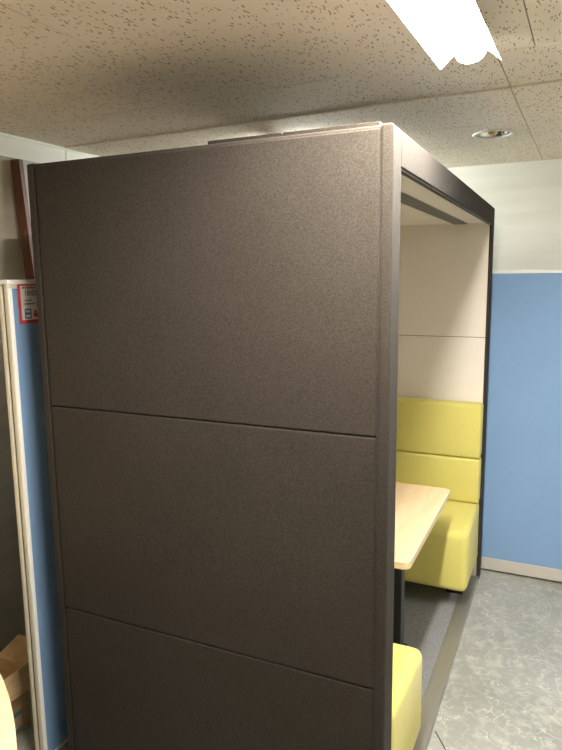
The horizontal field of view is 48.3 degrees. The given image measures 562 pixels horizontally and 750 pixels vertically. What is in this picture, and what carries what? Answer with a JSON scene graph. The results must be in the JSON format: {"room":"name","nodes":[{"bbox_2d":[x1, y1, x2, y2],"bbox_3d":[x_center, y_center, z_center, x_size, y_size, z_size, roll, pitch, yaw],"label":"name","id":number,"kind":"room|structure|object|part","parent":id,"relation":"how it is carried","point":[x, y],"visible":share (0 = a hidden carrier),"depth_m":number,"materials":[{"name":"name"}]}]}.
{"room":"office","nodes":[
{"label":"office","id":0,"kind":"room"},
{"bbox_2d":[0,157,25,651],"bbox_3d":[-1.966,0.368,1.689,0.102,2.298,7.400,4,10,26],"label":"wall","id":1,"kind":"structure","parent":0,"point":[12,616],"depth_m":2.95,"materials":[{"name":"grey paint"}]},
{"bbox_2d":[0,132,99,162],"bbox_3d":[-1.970,-0.819,1.497,0.126,0.108,7.400,4,10,26],"label":"trim","id":2,"kind":"structure","parent":1,"relation":"attached to","point":[11,146],"depth_m":2.96,"materials":[{"name":"white paint"}]},
{"bbox_2d":[0,0,561,167],"bbox_3d":[0.309,-0.706,0.277,5.913,0.019,7.953,3,10,24],"label":"ceiling","id":3,"kind":"structure","parent":0,"point":[100,78],"depth_m":2.05,"materials":[{"name":"white tile"}]},
{"bbox_2d":[387,0,501,69],"bbox_3d":[0.252,-0.813,1.200,0.167,0.070,1.257,4,10,26],"label":"fluorescent light","id":4,"kind":"object","parent":3,"relation":"attached to","point":[445,29],"visible":1,"depth_m":1.53,"materials":[{"name":"white plastic"}]},
{"bbox_2d":[419,0,485,62],"bbox_3d":[0.252,-0.798,1.203,0.082,0.030,1.250,4,10,26],"label":"diffuser","id":5,"kind":"object","parent":4,"relation":"attached to","point":[447,28],"depth_m":1.56,"materials":[{"name":"white plastic"}]},
{"bbox_2d":[472,129,513,138],"bbox_3d":[0.983,-1.149,2.901,0.186,0.087,0.186,3,10,24],"label":"recessed light","id":6,"kind":"object","parent":3,"relation":"in","point":[496,133],"visible":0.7,"depth_m":2.94,"materials":[{"name":"white metal"}]},
{"bbox_3d":[0.983,-1.140,2.903,0.052,0.068,0.052,3,10,24],"label":"bulb","id":7,"kind":"part","parent":6,"relation":"part of","materials":[{"name":"orange glass"}]},
{"bbox_2d":[16,568,561,749],"bbox_3d":[0.356,1.702,0.748,5.600,0.100,7.150,3,10,24],"label":"floor","id":8,"kind":"structure","parent":0,"point":[503,691],"depth_m":2.77,"materials":[{"name":"plastic"}]},
{"bbox_2d":[0,674,16,749],"bbox_3d":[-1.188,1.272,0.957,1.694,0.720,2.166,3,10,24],"label":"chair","id":9,"kind":"object","parent":8,"relation":"on","point":[7,726],"visible":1,"depth_m":1.48,"materials":[{"name":"yellow wood"}]},
{"bbox_2d":[0,634,30,736],"bbox_3d":[-1.149,1.219,2.410,0.300,0.373,0.422,3,10,24],"label":"cardboard box","id":10,"kind":"object","parent":8,"relation":"on","point":[14,666],"visible":0.64,"depth_m":2.46,"materials":[{"name":"beige cardboard"}]},
{"bbox_2d":[10,159,39,279],"bbox_3d":[-0.916,0.095,3.372,0.243,2.290,0.880,4,10,26],"label":"leaning board","id":11,"kind":"object","parent":8,"relation":"on","point":[18,166],"visible":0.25,"depth_m":2.88,"materials":[{"name":"red wood"}]},
{"bbox_2d":[0,279,67,749],"bbox_3d":[-0.646,0.468,2.711,0.052,1.751,1.206,3,10,24],"label":"screen","id":12,"kind":"object","parent":8,"relation":"on","point":[21,344],"visible":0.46,"depth_m":2.20,"materials":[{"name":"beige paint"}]},
{"bbox_3d":[-0.657,-0.375,2.578,0.047,0.014,1.176,3,10,24],"label":"rail","id":13,"kind":"part","parent":12,"relation":"part of","materials":[{"name":"white metal"}]},
{"bbox_3d":[-0.890,0.555,2.186,0.044,1.724,0.030,3,10,24],"label":"edge post","id":14,"kind":"part","parent":12,"relation":"part of","materials":[{"name":"silver metal"}]},
{"bbox_2d":[17,284,37,323],"bbox_3d":[-0.821,-0.252,2.173,0.002,0.135,0.224,3,10,24],"label":"notice sheet","id":15,"kind":"object","parent":12,"relation":"attached to","point":[27,303],"visible":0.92,"depth_m":2.11,"materials":[{"name":"red"}]},
{"bbox_3d":[-0.635,1.323,2.845,0.048,0.012,1.176,3,10,24],"label":"rail","id":16,"kind":"part","parent":12,"relation":"part of","materials":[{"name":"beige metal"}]},
{"bbox_2d":[27,121,494,749],"bbox_3d":[0.199,0.251,2.807,1.143,2.131,2.152,3,10,24],"label":"booth","id":17,"kind":"object","parent":8,"relation":"on","point":[232,331],"visible":0.99,"depth_m":1.80,"materials":[{"name":"brown fabric"}]},
{"bbox_3d":[-0.736,0.386,2.113,0.031,2.100,0.088,3,10,24],"label":"edge trim","id":18,"kind":"part","parent":17,"relation":"part of","materials":[{"name":"brown fabric"}]},
{"bbox_3d":[-0.248,-0.241,1.756,1.074,0.741,0.036,3,10,24],"label":"felt panel","id":19,"kind":"part","parent":17,"relation":"part of","materials":[{"name":"brown fabric"}]},
{"bbox_3d":[-0.240,0.470,1.867,1.074,0.693,0.036,3,10,24],"label":"felt panel","id":20,"kind":"part","parent":17,"relation":"part of","materials":[{"name":"brown fabric"}]},
{"bbox_3d":[-0.232,1.126,1.971,1.074,0.629,0.036,3,10,24],"label":"felt panel","id":21,"kind":"part","parent":17,"relation":"part of","materials":[{"name":"brown fabric"}]},
{"bbox_3d":[0.276,0.446,1.654,0.029,2.100,0.088,3,10,24],"label":"edge trim","id":22,"kind":"part","parent":17,"relation":"part of","materials":[{"name":"brown fabric"}]},
{"bbox_2d":[391,643,421,749],"bbox_3d":[-0.074,0.878,2.208,1.063,1.028,0.448,3,10,24],"label":"seat","id":23,"kind":"object","parent":17,"relation":"on","point":[407,661],"visible":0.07,"depth_m":2.04,"materials":[{"name":"yellow fabric"}]},
{"bbox_2d":[393,482,449,645],"bbox_3d":[0.205,0.934,2.913,0.977,0.692,0.875,3,10,24],"label":"table","id":24,"kind":"object","parent":17,"relation":"on","point":[418,508],"visible":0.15,"depth_m":2.76,"materials":[{"name":"brown wood"}]},
{"bbox_3d":[0.513,0.952,2.787,0.062,0.644,0.060,3,10,24],"label":"leg","id":25,"kind":"part","parent":24,"relation":"part of","materials":[{"name":"black metal"}]},
{"bbox_2d":[396,397,483,594],"bbox_3d":[0.544,0.661,3.543,1.063,1.028,0.448,3,10,24],"label":"seat","id":26,"kind":"object","parent":17,"relation":"on","point":[439,442],"visible":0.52,"depth_m":3.44,"materials":[{"name":"yellow fabric"}]},
{"bbox_2d":[396,450,480,502],"bbox_3d":[0.617,0.552,3.689,1.063,0.252,0.094,3,10,24],"label":"cushion","id":27,"kind":"object","parent":26,"relation":"on","point":[460,474],"depth_m":3.50,"materials":[{"name":"yellow fabric"}]},
{"bbox_2d":[396,397,483,458],"bbox_3d":[0.614,0.276,3.645,1.063,0.301,0.094,3,10,24],"label":"cushion","id":28,"kind":"object","parent":26,"relation":"on","point":[426,428],"depth_m":3.48,"materials":[{"name":"yellow fabric"}]},
{"bbox_3d":[0.547,0.877,3.577,1.063,0.361,0.448,3,10,24],"label":"seat","id":29,"kind":"part","parent":26,"relation":"part of","materials":[{"name":"yellow fabric"}]},
{"bbox_3d":[0.632,0.450,3.732,1.067,1.379,0.009,3,10,24],"label":"lining panel","id":30,"kind":"part","parent":17,"relation":"part of","materials":[{"name":"beige fabric"}]},
{"bbox_3d":[0.208,-0.697,2.649,1.065,0.016,1.967,3,10,24],"label":"ceiling panel","id":31,"kind":"part","parent":17,"relation":"part of","materials":[{"name":"beige fabric"}]},
{"bbox_3d":[0.620,-0.533,3.577,1.067,0.606,0.009,3,10,24],"label":"lining panel","id":32,"kind":"part","parent":17,"relation":"part of","materials":[{"name":"beige fabric"}]},
{"bbox_3d":[0.699,1.317,2.750,0.067,0.030,1.971,3,10,24],"label":"sill","id":33,"kind":"part","parent":17,"relation":"part of","materials":[{"name":"silver metal"}]},
{"bbox_3d":[0.699,-0.698,2.421,0.014,0.088,1.975,3,10,24],"label":"rail","id":34,"kind":"part","parent":17,"relation":"part of","materials":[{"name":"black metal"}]},
{"bbox_2d":[481,270,561,581],"bbox_3d":[1.609,0.316,3.451,1.500,1.768,0.130,3,10,24],"label":"screen","id":35,"kind":"object","parent":8,"relation":"on","point":[522,519],"visible":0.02,"depth_m":3.53,"materials":[{"name":"blue fabric"}]},
{"bbox_3d":[1.619,1.140,3.581,1.500,0.072,0.052,3,10,24],"label":"rail","id":36,"kind":"part","parent":35,"relation":"part of","materials":[{"name":"grey metal"}]},
{"bbox_3d":[1.599,-0.549,3.315,1.500,0.016,0.052,3,10,24],"label":"rail","id":37,"kind":"part","parent":35,"relation":"part of","materials":[{"name":"white metal"}]},
{"bbox_2d":[447,159,561,270],"bbox_3d":[1.761,-0.100,3.731,5.500,2.500,0.100,3,10,24],"label":"wall","id":38,"kind":"structure","parent":0,"point":[526,197],"depth_m":3.69,"materials":[{"name":"white paint"}]}
]}

